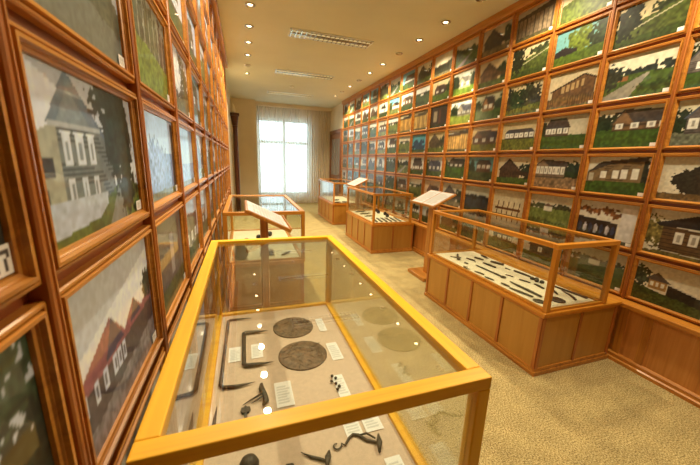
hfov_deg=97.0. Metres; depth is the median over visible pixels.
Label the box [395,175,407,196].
picture frame
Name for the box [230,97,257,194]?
wall pier
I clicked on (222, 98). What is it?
picture frame
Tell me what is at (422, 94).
picture frame
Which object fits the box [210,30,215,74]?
picture frame
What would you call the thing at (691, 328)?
trim
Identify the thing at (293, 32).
recessed light
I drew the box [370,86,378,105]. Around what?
picture frame
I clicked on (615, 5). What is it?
trim
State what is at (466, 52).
picture frame
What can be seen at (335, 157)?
door
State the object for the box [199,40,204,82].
photo
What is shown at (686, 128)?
photo
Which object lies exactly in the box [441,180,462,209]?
picture frame
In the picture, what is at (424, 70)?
picture frame
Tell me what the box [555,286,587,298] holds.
iron scythe
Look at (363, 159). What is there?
picture frame
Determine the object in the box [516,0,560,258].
trim
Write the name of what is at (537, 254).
picture frame
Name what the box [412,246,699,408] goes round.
baseboard
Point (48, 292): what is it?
trim
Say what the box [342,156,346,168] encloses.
picture frame
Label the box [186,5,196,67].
photo
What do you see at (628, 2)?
trim
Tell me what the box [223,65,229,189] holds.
trim
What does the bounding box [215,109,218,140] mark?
picture frame
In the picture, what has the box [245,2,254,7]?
recessed light
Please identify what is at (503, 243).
picture frame
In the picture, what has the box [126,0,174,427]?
trim
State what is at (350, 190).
picture frame
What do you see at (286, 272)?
display case
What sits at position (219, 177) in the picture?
photo
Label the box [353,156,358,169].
picture frame
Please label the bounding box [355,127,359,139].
photo
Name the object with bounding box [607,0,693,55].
picture frame
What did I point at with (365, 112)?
picture frame
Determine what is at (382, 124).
picture frame
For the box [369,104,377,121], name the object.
picture frame
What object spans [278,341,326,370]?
disc
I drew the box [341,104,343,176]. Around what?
trim
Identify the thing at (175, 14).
photo
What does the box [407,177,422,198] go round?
picture frame
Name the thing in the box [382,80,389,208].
trim
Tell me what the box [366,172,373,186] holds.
picture frame
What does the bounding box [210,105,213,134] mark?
photo
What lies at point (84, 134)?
photo
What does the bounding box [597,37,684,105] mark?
picture frame
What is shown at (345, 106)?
photo
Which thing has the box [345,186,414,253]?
display case
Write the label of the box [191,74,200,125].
photo
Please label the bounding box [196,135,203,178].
photo
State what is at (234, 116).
carved post
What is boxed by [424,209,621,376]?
display case
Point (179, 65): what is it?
photo
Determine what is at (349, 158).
picture frame
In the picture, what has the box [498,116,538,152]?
picture frame
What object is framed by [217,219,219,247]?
photo
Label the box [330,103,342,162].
wall
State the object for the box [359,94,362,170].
trim
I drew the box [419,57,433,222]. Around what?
trim
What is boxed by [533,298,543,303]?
plate
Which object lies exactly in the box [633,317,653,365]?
trim
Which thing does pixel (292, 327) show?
disc
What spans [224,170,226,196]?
picture frame
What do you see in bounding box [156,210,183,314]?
photo
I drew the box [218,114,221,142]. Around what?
picture frame
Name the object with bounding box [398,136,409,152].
photo
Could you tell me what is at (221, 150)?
picture frame
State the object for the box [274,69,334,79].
recessed light
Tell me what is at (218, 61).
picture frame
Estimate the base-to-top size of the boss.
0.034 m
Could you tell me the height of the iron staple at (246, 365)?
0.018 m
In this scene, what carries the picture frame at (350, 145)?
attached to the wall at (336, 116)
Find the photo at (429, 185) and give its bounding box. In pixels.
[424,180,439,192]
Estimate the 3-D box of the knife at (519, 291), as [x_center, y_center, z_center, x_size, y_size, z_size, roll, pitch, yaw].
[1.324,0.461,2.399,0.037,0.010,0.187,-6,15,-31]
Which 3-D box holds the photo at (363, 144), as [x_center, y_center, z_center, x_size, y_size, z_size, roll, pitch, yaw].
[0.341,-2.022,7.416,0.001,0.290,0.430,-2,14,-19]
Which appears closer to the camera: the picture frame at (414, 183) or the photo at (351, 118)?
the picture frame at (414, 183)
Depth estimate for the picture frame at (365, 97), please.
7.21 m
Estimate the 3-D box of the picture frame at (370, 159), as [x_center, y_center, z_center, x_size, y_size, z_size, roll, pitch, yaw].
[0.482,-1.562,7.034,0.022,0.334,0.478,-2,14,-19]
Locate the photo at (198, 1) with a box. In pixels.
[196,0,201,30]
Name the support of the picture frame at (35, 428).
attached to the wall at (227, 90)
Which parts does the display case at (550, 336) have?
corner post, rail, corner post, rail, glass pane, rail, corner post, rail, corner post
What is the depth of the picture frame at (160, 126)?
1.06 m
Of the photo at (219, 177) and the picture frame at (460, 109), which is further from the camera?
the picture frame at (460, 109)
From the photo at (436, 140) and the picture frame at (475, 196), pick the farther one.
the photo at (436, 140)
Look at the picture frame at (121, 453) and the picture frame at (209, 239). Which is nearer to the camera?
the picture frame at (121, 453)
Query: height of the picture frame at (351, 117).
0.325 m
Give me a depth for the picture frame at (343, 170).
8.96 m
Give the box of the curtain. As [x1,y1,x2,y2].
[256,106,329,202]
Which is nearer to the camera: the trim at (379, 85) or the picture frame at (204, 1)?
the picture frame at (204, 1)
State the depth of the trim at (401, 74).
5.77 m
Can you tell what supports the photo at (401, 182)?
attached to the picture frame at (400, 181)
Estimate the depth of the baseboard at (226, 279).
3.24 m
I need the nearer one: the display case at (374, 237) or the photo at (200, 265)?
the photo at (200, 265)
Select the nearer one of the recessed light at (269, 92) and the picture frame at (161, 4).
the picture frame at (161, 4)
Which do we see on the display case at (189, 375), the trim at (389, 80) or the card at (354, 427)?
the card at (354, 427)
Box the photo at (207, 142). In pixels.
[206,140,210,174]
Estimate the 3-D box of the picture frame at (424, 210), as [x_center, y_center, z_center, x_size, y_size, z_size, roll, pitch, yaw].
[1.252,-0.280,4.897,0.022,0.338,0.478,-2,14,-19]
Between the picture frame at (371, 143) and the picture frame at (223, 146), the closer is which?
the picture frame at (223, 146)
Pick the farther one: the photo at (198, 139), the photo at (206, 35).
the photo at (206, 35)
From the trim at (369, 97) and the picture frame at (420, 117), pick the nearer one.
the picture frame at (420, 117)
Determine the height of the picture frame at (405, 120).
0.349 m
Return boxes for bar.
[476,265,505,277]
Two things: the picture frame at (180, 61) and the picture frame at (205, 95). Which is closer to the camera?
the picture frame at (180, 61)
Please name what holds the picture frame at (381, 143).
attached to the wall at (336, 116)
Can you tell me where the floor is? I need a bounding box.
[223,203,699,464]
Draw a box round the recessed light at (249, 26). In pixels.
[245,24,253,28]
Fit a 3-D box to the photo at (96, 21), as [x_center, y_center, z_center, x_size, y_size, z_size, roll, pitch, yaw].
[-0.477,-0.478,0.527,0.001,0.270,0.430,-2,14,-19]
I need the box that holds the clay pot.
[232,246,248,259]
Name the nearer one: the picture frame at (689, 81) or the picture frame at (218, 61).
the picture frame at (689, 81)
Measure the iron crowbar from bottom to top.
0.016 m
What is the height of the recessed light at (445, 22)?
0.014 m
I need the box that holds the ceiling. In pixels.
[217,0,518,107]
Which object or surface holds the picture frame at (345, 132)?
attached to the wall at (336, 116)
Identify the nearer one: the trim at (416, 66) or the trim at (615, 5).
the trim at (615, 5)
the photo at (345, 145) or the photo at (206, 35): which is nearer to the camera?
the photo at (206, 35)
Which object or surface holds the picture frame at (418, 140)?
attached to the wall at (336, 116)
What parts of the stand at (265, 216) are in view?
post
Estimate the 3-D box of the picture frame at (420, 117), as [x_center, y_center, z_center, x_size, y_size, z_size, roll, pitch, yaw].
[1.143,-1.820,5.029,0.022,0.349,0.478,-2,14,-19]
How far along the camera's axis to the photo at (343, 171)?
8.99 m
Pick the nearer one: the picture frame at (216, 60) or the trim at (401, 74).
the picture frame at (216, 60)
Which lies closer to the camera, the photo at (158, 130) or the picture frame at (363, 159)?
the photo at (158, 130)
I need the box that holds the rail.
[255,101,331,111]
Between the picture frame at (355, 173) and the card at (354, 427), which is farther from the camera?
the picture frame at (355, 173)
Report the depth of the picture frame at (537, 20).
3.03 m
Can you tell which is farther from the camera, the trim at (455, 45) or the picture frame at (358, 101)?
the picture frame at (358, 101)
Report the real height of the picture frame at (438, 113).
0.349 m
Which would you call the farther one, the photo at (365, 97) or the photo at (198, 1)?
the photo at (365, 97)
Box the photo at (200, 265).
[193,265,200,286]
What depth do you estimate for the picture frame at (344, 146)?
8.85 m
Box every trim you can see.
[0,0,91,464]
[0,7,218,320]
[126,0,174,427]
[163,0,192,291]
[185,0,204,257]
[195,0,211,236]
[203,4,219,260]
[208,6,221,231]
[211,0,227,67]
[211,4,223,209]
[215,23,225,202]
[219,50,227,198]
[219,247,224,279]
[220,258,226,304]
[221,55,228,193]
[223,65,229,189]
[225,80,230,187]
[338,194,699,336]
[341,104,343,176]
[342,0,540,104]
[342,0,699,325]
[346,107,348,195]
[351,109,355,197]
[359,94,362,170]
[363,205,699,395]
[365,97,369,202]
[374,85,379,182]
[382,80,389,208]
[392,74,401,212]
[405,66,416,217]
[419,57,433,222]
[436,45,455,228]
[457,31,481,236]
[483,13,516,246]
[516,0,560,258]
[560,0,617,275]
[611,307,629,353]
[621,0,698,298]
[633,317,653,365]
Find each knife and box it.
[212,407,216,424]
[509,287,533,296]
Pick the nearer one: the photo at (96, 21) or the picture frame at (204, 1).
the photo at (96, 21)
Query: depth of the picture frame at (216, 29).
4.16 m
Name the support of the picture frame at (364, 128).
attached to the wall at (336, 116)
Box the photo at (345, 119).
[344,117,347,127]
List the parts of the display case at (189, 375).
rail, glass pane, corner post, rail, rail, corner post, rail, corner post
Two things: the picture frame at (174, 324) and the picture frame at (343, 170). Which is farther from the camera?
the picture frame at (343, 170)
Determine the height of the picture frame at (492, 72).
0.325 m
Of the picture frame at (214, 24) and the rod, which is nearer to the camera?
the rod
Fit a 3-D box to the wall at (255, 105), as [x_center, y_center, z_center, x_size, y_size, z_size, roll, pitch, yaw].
[-1.881,-2.539,10.294,2.375,3.080,0.300,-2,14,-19]
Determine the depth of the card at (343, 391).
1.33 m
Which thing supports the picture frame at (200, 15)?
attached to the wall at (227, 90)
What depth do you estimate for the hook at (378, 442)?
1.07 m
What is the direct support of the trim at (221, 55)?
attached to the wall at (227, 90)
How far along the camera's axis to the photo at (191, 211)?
1.63 m
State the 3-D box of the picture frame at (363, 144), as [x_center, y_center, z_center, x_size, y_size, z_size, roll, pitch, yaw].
[0.335,-2.022,7.415,0.022,0.338,0.478,-2,14,-19]
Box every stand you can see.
[244,200,291,307]
[346,178,368,209]
[408,190,456,281]
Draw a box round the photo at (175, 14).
[168,0,183,40]
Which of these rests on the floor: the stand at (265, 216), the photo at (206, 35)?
the stand at (265, 216)
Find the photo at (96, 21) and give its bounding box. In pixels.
[33,0,121,66]
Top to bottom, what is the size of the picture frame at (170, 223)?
0.361 m
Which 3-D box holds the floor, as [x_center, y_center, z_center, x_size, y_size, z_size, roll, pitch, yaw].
[0.016,0.618,3.953,3.458,0.100,15.000,-2,14,-19]
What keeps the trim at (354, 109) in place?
attached to the wall at (336, 116)
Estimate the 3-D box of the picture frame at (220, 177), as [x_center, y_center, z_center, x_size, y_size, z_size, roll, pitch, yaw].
[-1.450,-0.462,3.451,0.022,0.361,0.478,-2,14,-19]
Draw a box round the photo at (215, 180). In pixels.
[215,180,217,210]
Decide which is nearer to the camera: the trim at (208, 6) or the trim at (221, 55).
the trim at (208, 6)
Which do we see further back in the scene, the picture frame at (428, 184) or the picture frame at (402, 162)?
the picture frame at (402, 162)
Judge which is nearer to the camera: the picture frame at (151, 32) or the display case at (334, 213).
the picture frame at (151, 32)
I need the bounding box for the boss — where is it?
[239,453,258,464]
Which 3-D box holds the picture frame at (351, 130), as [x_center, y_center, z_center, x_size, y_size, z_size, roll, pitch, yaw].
[0.029,-2.601,8.254,0.022,0.349,0.478,-2,14,-19]
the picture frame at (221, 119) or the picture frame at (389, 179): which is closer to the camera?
the picture frame at (221, 119)
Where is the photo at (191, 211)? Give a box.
[186,196,198,263]
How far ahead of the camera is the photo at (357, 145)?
7.91 m
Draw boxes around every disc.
[273,317,312,337]
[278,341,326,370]
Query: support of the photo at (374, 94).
attached to the picture frame at (374, 92)
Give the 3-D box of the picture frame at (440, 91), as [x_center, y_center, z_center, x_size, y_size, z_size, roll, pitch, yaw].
[1.315,-2.059,4.488,0.022,0.325,0.478,-2,14,-19]
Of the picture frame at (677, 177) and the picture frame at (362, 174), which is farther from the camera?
the picture frame at (362, 174)
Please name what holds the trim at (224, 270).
attached to the wall at (227, 90)
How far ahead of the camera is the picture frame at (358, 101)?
7.67 m
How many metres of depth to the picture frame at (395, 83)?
5.80 m
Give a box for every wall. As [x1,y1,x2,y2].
[225,77,234,216]
[255,105,325,202]
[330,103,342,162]
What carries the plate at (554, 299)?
on the display case at (550, 336)
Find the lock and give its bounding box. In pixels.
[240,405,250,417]
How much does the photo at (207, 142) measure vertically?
0.272 m
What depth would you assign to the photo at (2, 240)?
0.36 m
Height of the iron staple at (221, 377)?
0.014 m
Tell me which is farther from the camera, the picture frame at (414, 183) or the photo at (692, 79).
the picture frame at (414, 183)
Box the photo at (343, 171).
[342,170,345,178]
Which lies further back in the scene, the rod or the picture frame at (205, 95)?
the rod
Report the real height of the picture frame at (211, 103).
0.318 m
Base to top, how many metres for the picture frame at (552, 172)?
0.334 m
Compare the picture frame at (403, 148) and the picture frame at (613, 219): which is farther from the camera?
the picture frame at (403, 148)
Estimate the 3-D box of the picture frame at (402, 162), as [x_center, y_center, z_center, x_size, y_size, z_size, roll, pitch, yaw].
[0.959,-1.227,5.652,0.022,0.334,0.478,-2,14,-19]
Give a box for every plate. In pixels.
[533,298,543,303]
[552,296,565,302]
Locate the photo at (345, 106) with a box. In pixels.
[344,104,347,114]
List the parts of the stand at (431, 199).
post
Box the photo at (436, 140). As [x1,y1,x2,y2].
[428,132,444,151]
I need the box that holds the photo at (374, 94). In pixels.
[371,88,377,103]
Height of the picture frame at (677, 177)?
0.334 m
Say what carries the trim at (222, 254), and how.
attached to the wall at (227, 90)
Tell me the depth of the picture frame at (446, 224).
4.46 m
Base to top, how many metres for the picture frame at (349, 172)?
0.364 m
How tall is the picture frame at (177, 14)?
0.333 m
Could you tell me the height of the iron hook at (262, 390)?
0.017 m
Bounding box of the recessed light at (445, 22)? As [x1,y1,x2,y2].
[441,20,450,24]
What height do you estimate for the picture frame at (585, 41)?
0.325 m
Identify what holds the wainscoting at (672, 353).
attached to the wall at (336, 116)
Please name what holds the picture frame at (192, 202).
attached to the wall at (227, 90)
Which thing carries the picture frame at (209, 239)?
attached to the wall at (227, 90)
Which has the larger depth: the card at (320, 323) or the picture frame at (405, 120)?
the picture frame at (405, 120)
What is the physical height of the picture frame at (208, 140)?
0.320 m
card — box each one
[228,346,240,362]
[251,343,262,358]
[274,380,294,407]
[315,318,326,330]
[326,342,343,359]
[332,374,350,396]
[343,421,362,437]
[361,416,383,431]
[384,454,404,464]
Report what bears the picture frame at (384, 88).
attached to the wall at (336, 116)
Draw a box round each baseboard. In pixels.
[222,272,227,312]
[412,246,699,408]
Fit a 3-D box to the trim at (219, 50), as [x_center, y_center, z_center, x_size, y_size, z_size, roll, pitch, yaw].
[-1.823,-1.407,4.450,0.025,2.515,0.022,-2,14,-19]
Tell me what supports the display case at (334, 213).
on the floor
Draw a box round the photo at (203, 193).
[200,189,207,238]
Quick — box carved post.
[230,104,239,194]
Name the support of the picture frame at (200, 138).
attached to the wall at (227, 90)
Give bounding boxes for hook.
[243,383,268,405]
[333,432,381,452]
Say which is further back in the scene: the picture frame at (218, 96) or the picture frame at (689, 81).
the picture frame at (218, 96)
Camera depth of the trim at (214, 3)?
3.92 m
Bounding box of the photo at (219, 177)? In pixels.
[219,177,220,203]
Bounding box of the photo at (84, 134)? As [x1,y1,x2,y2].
[22,52,139,249]
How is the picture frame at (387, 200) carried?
attached to the wall at (336, 116)
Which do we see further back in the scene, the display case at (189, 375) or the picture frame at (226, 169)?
the picture frame at (226, 169)
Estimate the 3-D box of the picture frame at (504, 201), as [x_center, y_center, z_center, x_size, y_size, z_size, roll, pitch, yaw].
[1.742,-0.308,3.431,0.022,0.364,0.478,-2,14,-19]
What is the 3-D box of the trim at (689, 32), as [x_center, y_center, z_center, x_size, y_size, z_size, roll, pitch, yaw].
[2.163,-0.723,2.120,0.025,2.530,0.022,-2,14,-19]
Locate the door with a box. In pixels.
[329,128,341,195]
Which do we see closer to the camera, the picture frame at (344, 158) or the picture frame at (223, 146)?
the picture frame at (223, 146)
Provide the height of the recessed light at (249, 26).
0.014 m
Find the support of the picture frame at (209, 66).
attached to the wall at (227, 90)
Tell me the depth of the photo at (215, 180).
3.08 m
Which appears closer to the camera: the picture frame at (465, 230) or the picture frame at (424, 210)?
the picture frame at (465, 230)
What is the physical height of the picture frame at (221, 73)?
0.336 m
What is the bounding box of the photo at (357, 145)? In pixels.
[354,142,359,153]
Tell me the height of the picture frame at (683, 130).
0.338 m
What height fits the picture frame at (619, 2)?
0.325 m
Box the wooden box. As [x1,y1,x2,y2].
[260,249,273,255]
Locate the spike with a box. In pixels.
[301,450,330,464]
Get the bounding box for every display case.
[126,235,491,464]
[222,195,304,311]
[318,178,363,224]
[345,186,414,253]
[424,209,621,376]
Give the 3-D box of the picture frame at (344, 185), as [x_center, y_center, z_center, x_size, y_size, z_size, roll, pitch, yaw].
[-0.180,-1.283,9.043,0.022,0.338,0.478,-2,14,-19]
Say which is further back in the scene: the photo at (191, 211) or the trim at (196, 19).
the trim at (196, 19)
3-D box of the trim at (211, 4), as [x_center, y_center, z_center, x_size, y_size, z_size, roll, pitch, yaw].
[-1.505,-1.184,3.528,0.025,2.515,0.022,-2,14,-19]
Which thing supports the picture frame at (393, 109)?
attached to the wall at (336, 116)
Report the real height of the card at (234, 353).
0.001 m
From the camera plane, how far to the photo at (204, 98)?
2.44 m
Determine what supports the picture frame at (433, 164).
attached to the wall at (336, 116)
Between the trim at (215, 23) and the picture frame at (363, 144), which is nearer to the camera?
the trim at (215, 23)
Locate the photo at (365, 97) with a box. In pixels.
[363,93,368,106]
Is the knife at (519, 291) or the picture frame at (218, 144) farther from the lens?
the picture frame at (218, 144)
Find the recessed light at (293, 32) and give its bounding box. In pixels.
[288,27,373,48]
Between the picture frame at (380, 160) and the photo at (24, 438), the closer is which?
the photo at (24, 438)
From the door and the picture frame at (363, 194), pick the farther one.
the door
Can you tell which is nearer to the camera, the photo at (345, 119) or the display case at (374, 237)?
the display case at (374, 237)
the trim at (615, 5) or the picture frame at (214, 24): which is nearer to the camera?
the trim at (615, 5)
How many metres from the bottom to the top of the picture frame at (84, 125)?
0.320 m
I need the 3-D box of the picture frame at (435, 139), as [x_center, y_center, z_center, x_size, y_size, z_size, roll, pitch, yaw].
[1.290,-1.353,4.650,0.022,0.338,0.478,-2,14,-19]
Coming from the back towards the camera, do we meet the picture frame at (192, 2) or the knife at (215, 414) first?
the picture frame at (192, 2)
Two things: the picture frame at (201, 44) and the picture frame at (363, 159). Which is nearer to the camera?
the picture frame at (201, 44)
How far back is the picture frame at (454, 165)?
4.27 m
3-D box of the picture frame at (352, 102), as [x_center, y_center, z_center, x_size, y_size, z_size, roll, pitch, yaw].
[0.054,-3.289,8.096,0.022,0.325,0.478,-2,14,-19]
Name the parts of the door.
glass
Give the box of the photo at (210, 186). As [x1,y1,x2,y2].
[209,183,213,222]
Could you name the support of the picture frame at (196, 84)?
attached to the wall at (227, 90)
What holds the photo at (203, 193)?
attached to the picture frame at (204, 195)
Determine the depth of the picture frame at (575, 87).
2.71 m
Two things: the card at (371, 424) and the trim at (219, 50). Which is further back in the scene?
the trim at (219, 50)
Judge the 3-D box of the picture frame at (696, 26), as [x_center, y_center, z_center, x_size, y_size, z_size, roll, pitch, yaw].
[2.269,-1.389,1.724,0.022,0.325,0.478,-2,14,-19]
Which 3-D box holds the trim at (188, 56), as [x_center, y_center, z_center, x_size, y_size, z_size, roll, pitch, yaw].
[-0.869,-0.738,1.685,0.025,2.515,0.022,-2,14,-19]
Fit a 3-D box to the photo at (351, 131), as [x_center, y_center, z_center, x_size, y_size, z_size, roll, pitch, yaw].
[0.035,-2.601,8.256,0.001,0.301,0.430,-2,14,-19]
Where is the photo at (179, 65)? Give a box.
[172,43,188,116]
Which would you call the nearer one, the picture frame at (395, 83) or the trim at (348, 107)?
the picture frame at (395, 83)
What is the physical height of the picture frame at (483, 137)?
0.338 m
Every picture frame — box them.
[0,78,41,309]
[0,301,77,464]
[5,0,134,83]
[8,19,149,273]
[58,225,163,464]
[109,347,173,464]
[131,0,174,110]
[142,98,182,212]
[154,0,166,15]
[154,201,189,329]
[167,285,190,409]
[168,0,187,55]
[171,31,193,123]
[178,119,197,193]
[185,190,202,274]
[186,0,200,77]
[189,0,195,18]
[191,66,203,130]
[191,254,203,286]
[195,129,207,183]
[196,0,204,44]
[198,28,207,92]
[200,183,210,245]
[202,86,210,135]
[203,0,208,17]
[203,2,210,61]
[204,235,211,254]
[205,135,213,178]
[207,54,213,101]
[208,0,212,36]
[209,98,215,138]
[209,179,215,226]
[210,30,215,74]
[212,9,216,52]
[212,69,217,109]
[212,139,217,174]
[212,222,218,257]
[214,45,218,84]
[214,176,219,215]
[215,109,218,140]
[216,29,219,64]
[216,81,219,114]
[217,142,220,172]
[217,213,221,256]
[218,61,220,91]
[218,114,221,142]
[219,43,221,72]
[219,174,222,206]
[220,92,222,119]
[220,144,223,169]
[221,73,222,97]
[221,119,223,144]
[221,206,223,239]
[222,98,224,122]
[222,172,224,201]
[223,146,225,168]
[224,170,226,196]
[226,169,227,192]
[341,169,346,178]
[341,184,345,194]
[342,129,347,142]
[342,143,346,155]
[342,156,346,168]
[343,102,348,116]
[343,116,347,129]
[346,185,351,196]
[347,142,352,155]
[347,156,352,168]
[347,170,351,180]
[348,113,353,127]
[348,127,353,141]
[349,99,354,113]
[352,170,358,180]
[353,141,359,155]
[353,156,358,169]
[354,111,360,125]
[354,126,360,140]
[355,95,361,111]
[359,156,366,170]
[359,171,365,186]
[359,192,364,201]
[360,140,367,154]
[361,107,368,123]
[361,124,367,139]
[362,91,369,108]
[365,194,372,204]
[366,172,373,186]
[367,139,375,154]
[367,156,374,171]
[368,121,376,138]
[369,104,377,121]
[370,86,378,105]
[374,173,383,186]
[375,156,384,172]
[376,138,385,154]
[376,196,382,207]
[377,118,386,137]
[378,100,387,119]
[379,81,388,101]
[383,196,392,211]
[384,174,394,189]
[385,156,395,173]
[386,136,396,154]
[387,115,398,135]
[388,95,399,116]
[389,75,400,97]
[393,196,405,216]
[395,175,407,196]
[396,156,408,174]
[397,134,410,154]
[398,112,411,134]
[400,89,413,113]
[401,67,415,92]
[405,198,419,221]
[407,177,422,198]
[409,156,424,176]
[410,132,426,153]
[412,107,428,132]
[414,83,430,109]
[415,58,432,86]
[420,205,437,224]
[422,178,440,193]
[424,155,442,178]
[426,129,445,153]
[428,101,448,129]
[430,75,450,104]
[432,47,453,79]
[437,207,458,235]
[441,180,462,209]
[442,155,465,180]
[445,126,469,153]
[448,95,472,127]
[450,64,476,98]
[453,32,480,71]
[459,221,484,244]
[462,183,490,210]
[465,155,494,183]
[468,122,499,152]
[472,86,504,123]
[475,52,508,91]
[479,15,513,61]
[485,229,518,256]
[490,186,526,218]
[493,154,532,187]
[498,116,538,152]
[502,75,545,119]
[507,34,552,82]
[512,0,557,47]
[519,237,566,272]
[525,190,575,228]
[530,154,583,192]
[536,109,592,151]
[542,59,602,113]
[549,10,611,71]
[556,0,613,29]
[563,242,630,295]
[572,196,643,251]
[579,153,655,200]
[588,98,669,150]
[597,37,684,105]
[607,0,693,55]
[617,0,630,4]
[625,255,699,324]
[636,204,699,267]
[649,153,699,205]
[662,94,699,149]
[676,33,699,93]
[692,0,699,31]
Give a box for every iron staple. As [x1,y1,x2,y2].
[218,318,253,389]
[242,330,273,367]
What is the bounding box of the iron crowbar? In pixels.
[509,281,541,296]
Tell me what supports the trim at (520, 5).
attached to the wall at (336, 116)
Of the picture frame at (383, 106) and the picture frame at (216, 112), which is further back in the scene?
the picture frame at (383, 106)
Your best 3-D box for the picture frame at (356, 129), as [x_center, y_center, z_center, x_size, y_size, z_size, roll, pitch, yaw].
[0.189,-2.490,7.793,0.022,0.349,0.478,-2,14,-19]
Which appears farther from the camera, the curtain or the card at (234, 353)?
the curtain
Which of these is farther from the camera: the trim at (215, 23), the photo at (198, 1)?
the trim at (215, 23)
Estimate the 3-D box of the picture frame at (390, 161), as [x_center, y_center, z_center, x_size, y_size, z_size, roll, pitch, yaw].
[0.800,-1.339,6.112,0.022,0.334,0.478,-2,14,-19]
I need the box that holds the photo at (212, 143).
[212,143,215,171]
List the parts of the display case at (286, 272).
corner post, rail, glass pane, rail, rail, glass pane, glass pane, rail, corner post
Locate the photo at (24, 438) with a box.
[0,333,54,464]
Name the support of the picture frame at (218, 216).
attached to the wall at (227, 90)
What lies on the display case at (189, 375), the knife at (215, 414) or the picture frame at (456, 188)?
the knife at (215, 414)
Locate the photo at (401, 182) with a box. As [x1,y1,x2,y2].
[396,177,406,191]
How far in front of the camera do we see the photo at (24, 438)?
0.37 m
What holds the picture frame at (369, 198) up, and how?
attached to the wall at (336, 116)
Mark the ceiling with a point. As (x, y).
(394, 26)
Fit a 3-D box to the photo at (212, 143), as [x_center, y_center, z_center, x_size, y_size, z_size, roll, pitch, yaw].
[-1.284,-0.703,2.907,0.001,0.272,0.430,-2,14,-19]
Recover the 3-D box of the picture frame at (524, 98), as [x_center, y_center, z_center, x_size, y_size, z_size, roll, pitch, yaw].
[1.779,-1.374,3.186,0.022,0.349,0.478,-2,14,-19]
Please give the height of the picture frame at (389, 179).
0.364 m
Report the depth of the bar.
2.81 m
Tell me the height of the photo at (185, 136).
0.272 m
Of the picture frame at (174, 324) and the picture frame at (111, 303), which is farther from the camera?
the picture frame at (174, 324)
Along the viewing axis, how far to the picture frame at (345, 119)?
8.68 m
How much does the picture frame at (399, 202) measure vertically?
0.338 m
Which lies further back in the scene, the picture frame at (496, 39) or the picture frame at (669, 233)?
the picture frame at (496, 39)
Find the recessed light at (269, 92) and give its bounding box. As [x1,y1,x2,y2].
[267,91,312,97]
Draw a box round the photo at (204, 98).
[203,94,207,130]
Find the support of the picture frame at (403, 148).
attached to the wall at (336, 116)
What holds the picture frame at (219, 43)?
attached to the wall at (227, 90)
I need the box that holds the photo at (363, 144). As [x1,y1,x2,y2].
[361,142,366,153]
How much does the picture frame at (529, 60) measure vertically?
0.325 m
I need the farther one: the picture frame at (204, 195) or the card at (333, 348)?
the picture frame at (204, 195)
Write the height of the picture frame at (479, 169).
0.334 m
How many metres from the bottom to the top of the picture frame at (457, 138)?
0.338 m
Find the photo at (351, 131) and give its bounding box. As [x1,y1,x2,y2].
[349,129,353,140]
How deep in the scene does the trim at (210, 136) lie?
2.63 m
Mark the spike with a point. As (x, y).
(327, 459)
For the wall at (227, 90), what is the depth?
7.64 m
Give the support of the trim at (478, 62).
attached to the wall at (336, 116)
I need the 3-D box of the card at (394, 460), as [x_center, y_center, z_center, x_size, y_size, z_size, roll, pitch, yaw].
[0.154,0.751,0.971,0.056,0.001,0.110,-2,14,-19]
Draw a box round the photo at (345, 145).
[343,144,346,154]
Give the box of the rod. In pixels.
[513,270,530,276]
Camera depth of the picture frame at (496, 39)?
3.48 m
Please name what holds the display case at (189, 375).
on the floor
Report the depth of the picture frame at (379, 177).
6.67 m
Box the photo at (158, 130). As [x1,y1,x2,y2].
[144,110,176,201]
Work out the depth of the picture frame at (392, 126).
5.97 m
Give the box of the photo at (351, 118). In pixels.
[349,115,353,126]
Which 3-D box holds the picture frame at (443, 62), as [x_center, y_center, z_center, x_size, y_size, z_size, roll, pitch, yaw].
[1.326,-2.397,4.410,0.022,0.325,0.478,-2,14,-19]
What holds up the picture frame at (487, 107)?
attached to the wall at (336, 116)
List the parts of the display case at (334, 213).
corner post, glass pane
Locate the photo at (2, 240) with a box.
[0,220,11,279]
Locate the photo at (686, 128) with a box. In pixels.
[669,99,699,145]
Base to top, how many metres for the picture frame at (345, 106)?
0.325 m
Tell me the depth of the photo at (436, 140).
4.65 m
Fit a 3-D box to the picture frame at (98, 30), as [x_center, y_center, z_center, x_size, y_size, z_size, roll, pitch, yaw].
[-0.472,-0.478,0.529,0.022,0.318,0.478,-2,14,-19]
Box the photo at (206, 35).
[204,16,208,51]
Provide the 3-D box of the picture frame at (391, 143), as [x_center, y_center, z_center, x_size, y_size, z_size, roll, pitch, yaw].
[0.812,-1.687,6.032,0.022,0.338,0.478,-2,14,-19]
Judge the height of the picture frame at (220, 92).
0.333 m
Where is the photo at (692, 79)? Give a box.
[683,38,699,88]
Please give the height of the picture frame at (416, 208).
0.338 m
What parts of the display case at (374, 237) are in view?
corner post, rail, corner post, glass pane, rail, corner post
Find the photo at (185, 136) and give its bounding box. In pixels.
[179,127,193,186]
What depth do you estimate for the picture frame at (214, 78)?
3.38 m
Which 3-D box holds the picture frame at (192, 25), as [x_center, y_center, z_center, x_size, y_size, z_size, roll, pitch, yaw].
[-0.937,-1.151,1.833,0.022,0.333,0.478,-2,14,-19]
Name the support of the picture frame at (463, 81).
attached to the wall at (336, 116)
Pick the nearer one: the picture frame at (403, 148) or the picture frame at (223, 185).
the picture frame at (223, 185)
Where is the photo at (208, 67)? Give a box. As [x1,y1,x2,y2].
[207,62,210,94]
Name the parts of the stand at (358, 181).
post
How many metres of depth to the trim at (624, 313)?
2.36 m
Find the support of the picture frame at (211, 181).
attached to the wall at (227, 90)

